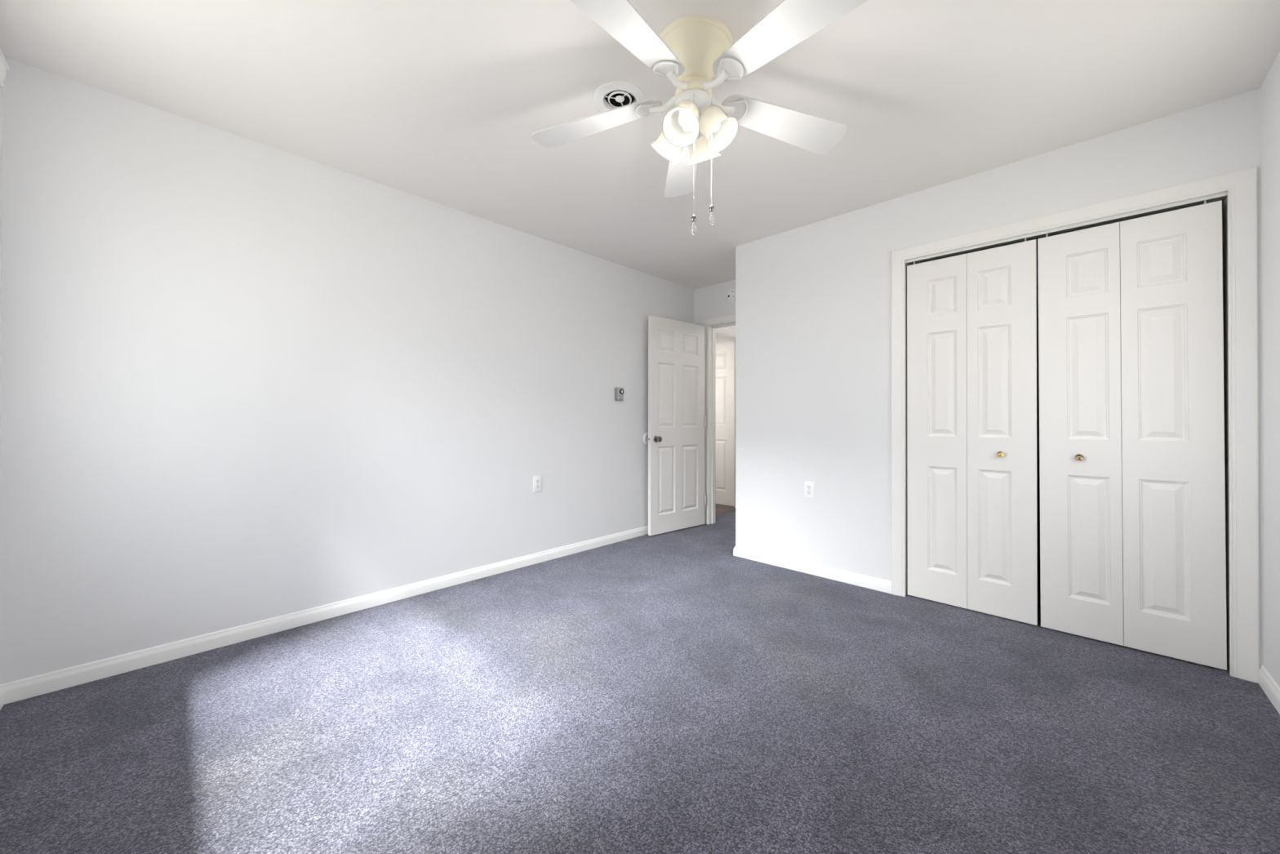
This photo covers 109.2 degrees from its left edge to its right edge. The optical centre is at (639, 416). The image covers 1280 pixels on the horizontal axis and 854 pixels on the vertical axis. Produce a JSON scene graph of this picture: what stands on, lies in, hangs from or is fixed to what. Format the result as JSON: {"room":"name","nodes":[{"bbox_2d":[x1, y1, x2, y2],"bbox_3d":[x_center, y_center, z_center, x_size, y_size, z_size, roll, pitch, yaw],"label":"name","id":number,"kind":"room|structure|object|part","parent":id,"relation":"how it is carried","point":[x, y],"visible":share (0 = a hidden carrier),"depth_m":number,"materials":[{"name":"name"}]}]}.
{"room":"empty bedroom","nodes":[
{"label":"empty bedroom","id":0,"kind":"room"},
{"bbox_2d":[0,80,3,444],"bbox_3d":[-1.203,-0.119,0.471,3.457,2.490,0.115,0,0,44],"label":"wall","id":1,"kind":"structure","parent":0,"point":[1,86],"depth_m":1.71,"materials":[{"name":"paint"}]},
{"bbox_2d":[0,685,3,710],"bbox_3d":[-1.160,1.044,0.512,3.457,0.084,0.014,0,0,44],"label":"baseboard","id":2,"kind":"structure","parent":1,"relation":"attached to","point":[1,689],"depth_m":1.69,"materials":[{"name":"paint"}]},
{"bbox_2d":[0,48,8,86],"bbox_3d":[-1.529,-1.224,0.900,2.025,0.132,0.040,0,0,44],"label":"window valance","id":3,"kind":"object","parent":1,"relation":"attached to","point":[3,65],"visible":1,"depth_m":1.58,"materials":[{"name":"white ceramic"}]},
{"bbox_3d":[-1.522,-1.167,0.904,2.000,0.009,0.009,0,0,44],"label":"rail","id":4,"kind":"part","parent":3,"relation":"part of","materials":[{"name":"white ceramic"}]},
{"bbox_2d":[0,57,735,684],"bbox_3d":[-0.390,-0.102,3.884,0.115,2.490,6.155,0,0,44],"label":"wall","id":5,"kind":"structure","parent":0,"point":[243,381],"depth_m":2.26,"materials":[{"name":"paint"}]},
{"bbox_2d":[0,525,648,704],"bbox_3d":[-0.916,1.057,3.243,0.014,0.084,4.282,0,0,44],"label":"baseboard","id":6,"kind":"structure","parent":5,"relation":"attached to","point":[18,690],"depth_m":2.24,"materials":[{"name":"paint"}]},
{"bbox_2d":[533,475,541,492],"bbox_3d":[-0.766,0.502,3.404,0.008,0.114,0.070,0,0,44],"label":"wall outlet","id":7,"kind":"object","parent":5,"relation":"attached to","point":[536,480],"visible":1,"depth_m":3.40,"materials":[{"name":"white plastic"}]},
{"bbox_2d":[614,387,623,400],"bbox_3d":[-0.178,-0.200,3.990,0.042,0.112,0.082,0,0,44],"label":"thermostat","id":8,"kind":"object","parent":5,"relation":"attached to","point":[619,392],"visible":1,"depth_m":3.97,"materials":[{"name":"grey plastic"}]},
{"bbox_3d":[-0.171,-0.165,3.983,0.002,0.029,0.073,0,0,44],"label":"panel","id":9,"kind":"part","parent":8,"relation":"part of","materials":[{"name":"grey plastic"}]},
{"bbox_3d":[-0.171,-0.217,3.983,0.002,0.068,0.073,0,0,44],"label":"plate","id":10,"kind":"part","parent":8,"relation":"part of","materials":[{"name":"grey plastic"}]},
{"bbox_2d":[643,432,648,444],"bbox_3d":[0.075,0.203,4.271,0.013,0.116,0.116,0,0,44],"label":"bumper cover","id":11,"kind":"object","parent":5,"relation":"attached to","point":[646,435],"visible":0.51,"depth_m":4.25,"materials":[{"name":"white plastic"}]},
{"bbox_2d":[715,327,735,507],"bbox_3d":[0.936,0.067,5.245,0.132,2.168,0.932,0,0,44],"label":"door frame","id":12,"kind":"structure","parent":5,"relation":"attached to","point":[724,331],"depth_m":5.28,"materials":[{"name":"paint"}]},
{"bbox_2d":[715,341,735,506],"bbox_3d":[0.867,0.085,5.805,0.760,2.012,0.095,0,0,44],"label":"door","id":13,"kind":"structure","parent":5,"relation":"in","point":[725,352],"depth_m":5.65,"materials":[{"name":"paint"}]},
{"bbox_2d":[0,503,1279,853],"bbox_3d":[0.463,1.118,3.749,5.851,0.050,7.155,0,0,44],"label":"floor","id":14,"kind":"structure","parent":0,"point":[673,691],"depth_m":1.56,"materials":[{"name":"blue carpet"}]},
{"bbox_2d":[0,0,1279,289],"bbox_3d":[0.466,-1.347,3.760,5.851,0.001,7.155,0,0,44],"label":"ceiling","id":15,"kind":"structure","parent":0,"point":[442,102],"depth_m":1.88,"materials":[{"name":"paint"}]},
{"bbox_2d":[592,80,646,112],"bbox_3d":[-0.087,-1.432,1.953,0.229,0.168,0.229,0,0,44],"label":"ceiling vent","id":16,"kind":"object","parent":15,"relation":"in","point":[612,95],"visible":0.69,"depth_m":1.93,"materials":[{"name":"white plastic"}]},
{"bbox_3d":[-0.087,-1.406,1.953,0.114,0.055,0.114,0,0,-31],"label":"damper blade","id":17,"kind":"part","parent":16,"relation":"part of","materials":[{"name":"metal"}]},
{"bbox_2d":[531,0,868,235],"bbox_3d":[0.193,-1.000,1.641,1.253,0.714,1.245,0,0,44],"label":"ceiling fan","id":18,"kind":"object","parent":15,"relation":"hanging from","point":[691,50],"visible":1,"depth_m":1.60,"materials":[{"name":"white wood"}]},
{"bbox_3d":[-0.171,-1.155,1.796,0.531,0.071,0.153,0,0,18],"label":"blade","id":19,"kind":"part","parent":18,"relation":"part of","materials":[{"name":"white wood"}]},
{"bbox_3d":[-0.030,-1.157,1.365,0.153,0.071,0.531,0,0,36],"label":"blade","id":20,"kind":"part","parent":18,"relation":"part of","materials":[{"name":"white wood"}]},
{"bbox_3d":[0.110,-1.038,1.718,0.146,0.146,0.131,0,0,44],"label":"lamp shade","id":21,"kind":"part","parent":18,"relation":"part of","materials":[{"name":"white glass"}]},
{"bbox_3d":[0.196,-1.153,2.062,0.153,0.071,0.531,0,0,0],"label":"blade","id":22,"kind":"part","parent":18,"relation":"part of","materials":[{"name":"white wood"}]},
{"bbox_3d":[0.154,-1.038,1.591,0.131,0.146,0.146,0,0,44],"label":"lamp shade","id":23,"kind":"part","parent":18,"relation":"part of","materials":[{"name":"white glass"}]},
{"bbox_3d":[0.173,-1.098,1.634,0.060,0.047,0.057,0,0,44],"label":"lamp arm","id":24,"kind":"part","parent":18,"relation":"part of","materials":[{"name":"white metal"}]},
{"bbox_3d":[0.190,-0.923,1.606,0.003,0.436,0.003,0,0,44],"label":"pull chain","id":25,"kind":"part","parent":18,"relation":"part of","materials":[{"name":"metal"}]},
{"bbox_3d":[0.238,-1.038,1.762,0.131,0.146,0.146,0,0,44],"label":"lamp shade","id":26,"kind":"part","parent":18,"relation":"part of","materials":[{"name":"white glass"}]},
{"bbox_3d":[0.239,-1.098,1.653,0.057,0.047,0.060,0,0,44],"label":"lamp arm","id":27,"kind":"part","parent":18,"relation":"part of","materials":[{"name":"white metal"}]},
{"bbox_3d":[0.256,-0.945,1.627,0.003,0.391,0.003,0,0,44],"label":"pull chain","id":28,"kind":"part","parent":18,"relation":"part of","materials":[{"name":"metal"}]},
{"bbox_3d":[0.282,-1.038,1.634,0.146,0.146,0.131,0,0,44],"label":"lamp shade","id":29,"kind":"part","parent":18,"relation":"part of","materials":[{"name":"white glass"}]},
{"bbox_3d":[0.563,-1.154,1.796,0.531,0.071,0.153,0,0,-18],"label":"blade","id":30,"kind":"part","parent":18,"relation":"part of","materials":[{"name":"white wood"}]},
{"bbox_3d":[0.423,-1.156,1.365,0.153,0.071,0.531,0,0,-36],"label":"blade","id":31,"kind":"part","parent":18,"relation":"part of","materials":[{"name":"white wood"}]},
{"bbox_2d":[715,336,734,343],"bbox_3d":[0.367,-0.090,6.390,2.279,2.490,2.900,0,0,44],"label":"wall","id":32,"kind":"structure","parent":0,"point":[718,340],"depth_m":7.35,"materials":[{"name":"paint"}]},
{"bbox_2d":[693,200,1221,595],"bbox_3d":[1.841,-0.100,3.623,3.457,2.490,0.145,0,0,44],"label":"wall","id":33,"kind":"structure","parent":0,"point":[710,301],"depth_m":4.50,"materials":[{"name":"paint"}]},
{"bbox_2d":[648,315,706,535],"bbox_3d":[0.381,0.080,4.386,0.749,2.008,0.120,0,0,-40],"label":"door","id":34,"kind":"structure","parent":33,"relation":"in","point":[677,420],"depth_m":4.35,"materials":[{"name":"paint"}]},
{"bbox_3d":[0.167,0.203,4.168,0.062,0.062,0.062,0,0,-40],"label":"knob","id":35,"kind":"part","parent":34,"relation":"part of","materials":[{"name":"silver metal"}]},
{"bbox_2d":[702,313,735,524],"bbox_3d":[1.012,0.070,4.432,0.906,2.154,0.131,0,0,44],"label":"door frame","id":36,"kind":"structure","parent":33,"relation":"attached to","point":[712,329],"depth_m":4.67,"materials":[{"name":"paint"}]},
{"bbox_2d":[727,288,735,302],"bbox_3d":[0.905,-1.190,4.449,0.132,0.132,0.037,0,0,44],"label":"smoke detector","id":37,"kind":"object","parent":33,"relation":"attached to","point":[731,293],"visible":0.8,"depth_m":4.44,"materials":[{"name":"white plastic"}]},
{"bbox_2d":[735,88,1262,666],"bbox_3d":[1.692,-0.104,2.773,2.491,2.490,0.115,0,0,44],"label":"wall","id":38,"kind":"structure","parent":0,"point":[813,301],"depth_m":2.98,"materials":[{"name":"paint"}]},
{"bbox_2d":[804,481,813,498],"bbox_3d":[1.181,0.510,3.177,0.070,0.114,0.008,0,0,44],"label":"wall outlet","id":39,"kind":"object","parent":38,"relation":"attached to","point":[808,486],"visible":1,"depth_m":3.17,"materials":[{"name":"white plastic"}]},
{"bbox_2d":[905,191,1227,262],"bbox_3d":[2.076,-0.950,2.374,1.223,0.016,0.040,0,0,44],"label":"track","id":40,"kind":"object","parent":38,"relation":"attached to","point":[1224,193],"visible":1,"depth_m":2.25,"materials":[{"name":"metal"}]},
{"bbox_2d":[906,237,1037,625],"bbox_3d":[1.847,0.067,2.572,0.596,2.030,0.057,0,0,44],"label":"door","id":41,"kind":"structure","parent":40,"relation":"hanging from","point":[972,469],"depth_m":2.55,"materials":[{"name":"paint"}]},
{"bbox_3d":[1.946,0.201,2.455,0.033,0.033,0.027,0,0,44],"label":"knob","id":42,"kind":"part","parent":41,"relation":"part of","materials":[{"name":"gold metal"}]},
{"bbox_2d":[1037,200,1226,670],"bbox_3d":[2.283,0.065,2.151,0.595,2.030,0.057,0,-1,44],"label":"door","id":43,"kind":"structure","parent":40,"relation":"hanging from","point":[1162,274],"depth_m":2.12,"materials":[{"name":"paint"}]},
{"bbox_3d":[2.165,0.199,2.243,0.033,0.033,0.027,0,-1,44],"label":"knob","id":44,"kind":"part","parent":43,"relation":"part of","materials":[{"name":"gold metal"}]},
{"bbox_2d":[891,166,1259,683],"bbox_3d":[2.085,0.056,2.381,1.363,2.168,0.131,0,0,44],"label":"door frame","id":45,"kind":"structure","parent":38,"relation":"attached to","point":[1241,185],"depth_m":1.91,"materials":[{"name":"paint"}]},
{"bbox_2d":[1222,51,1279,687],"bbox_3d":[1.593,-0.114,0.795,0.115,2.490,4.467,0,0,44],"label":"wall","id":46,"kind":"structure","parent":0,"point":[1269,90],"depth_m":1.77,"materials":[{"name":"paint"}]},
{"bbox_2d":[1257,664,1279,714],"bbox_3d":[1.308,1.048,0.588,0.014,0.084,3.552,0,0,44],"label":"baseboard","id":47,"kind":"structure","parent":46,"relation":"attached to","point":[1272,690],"depth_m":1.76,"materials":[{"name":"paint"}]},
{"bbox_3d":[1.091,-0.100,3.861,0.115,2.490,0.615,0,0,44],"label":"wall","id":48,"kind":"structure","parent":0,"visible":0},
{"bbox_2d":[733,546,891,593],"bbox_3d":[1.401,1.061,3.465,1.131,0.084,0.744,0,0,44],"label":"baseboard","id":49,"kind":"structure","parent":48,"relation":"attached to","point":[866,581],"depth_m":3.13,"materials":[{"name":"paint"}]}
]}

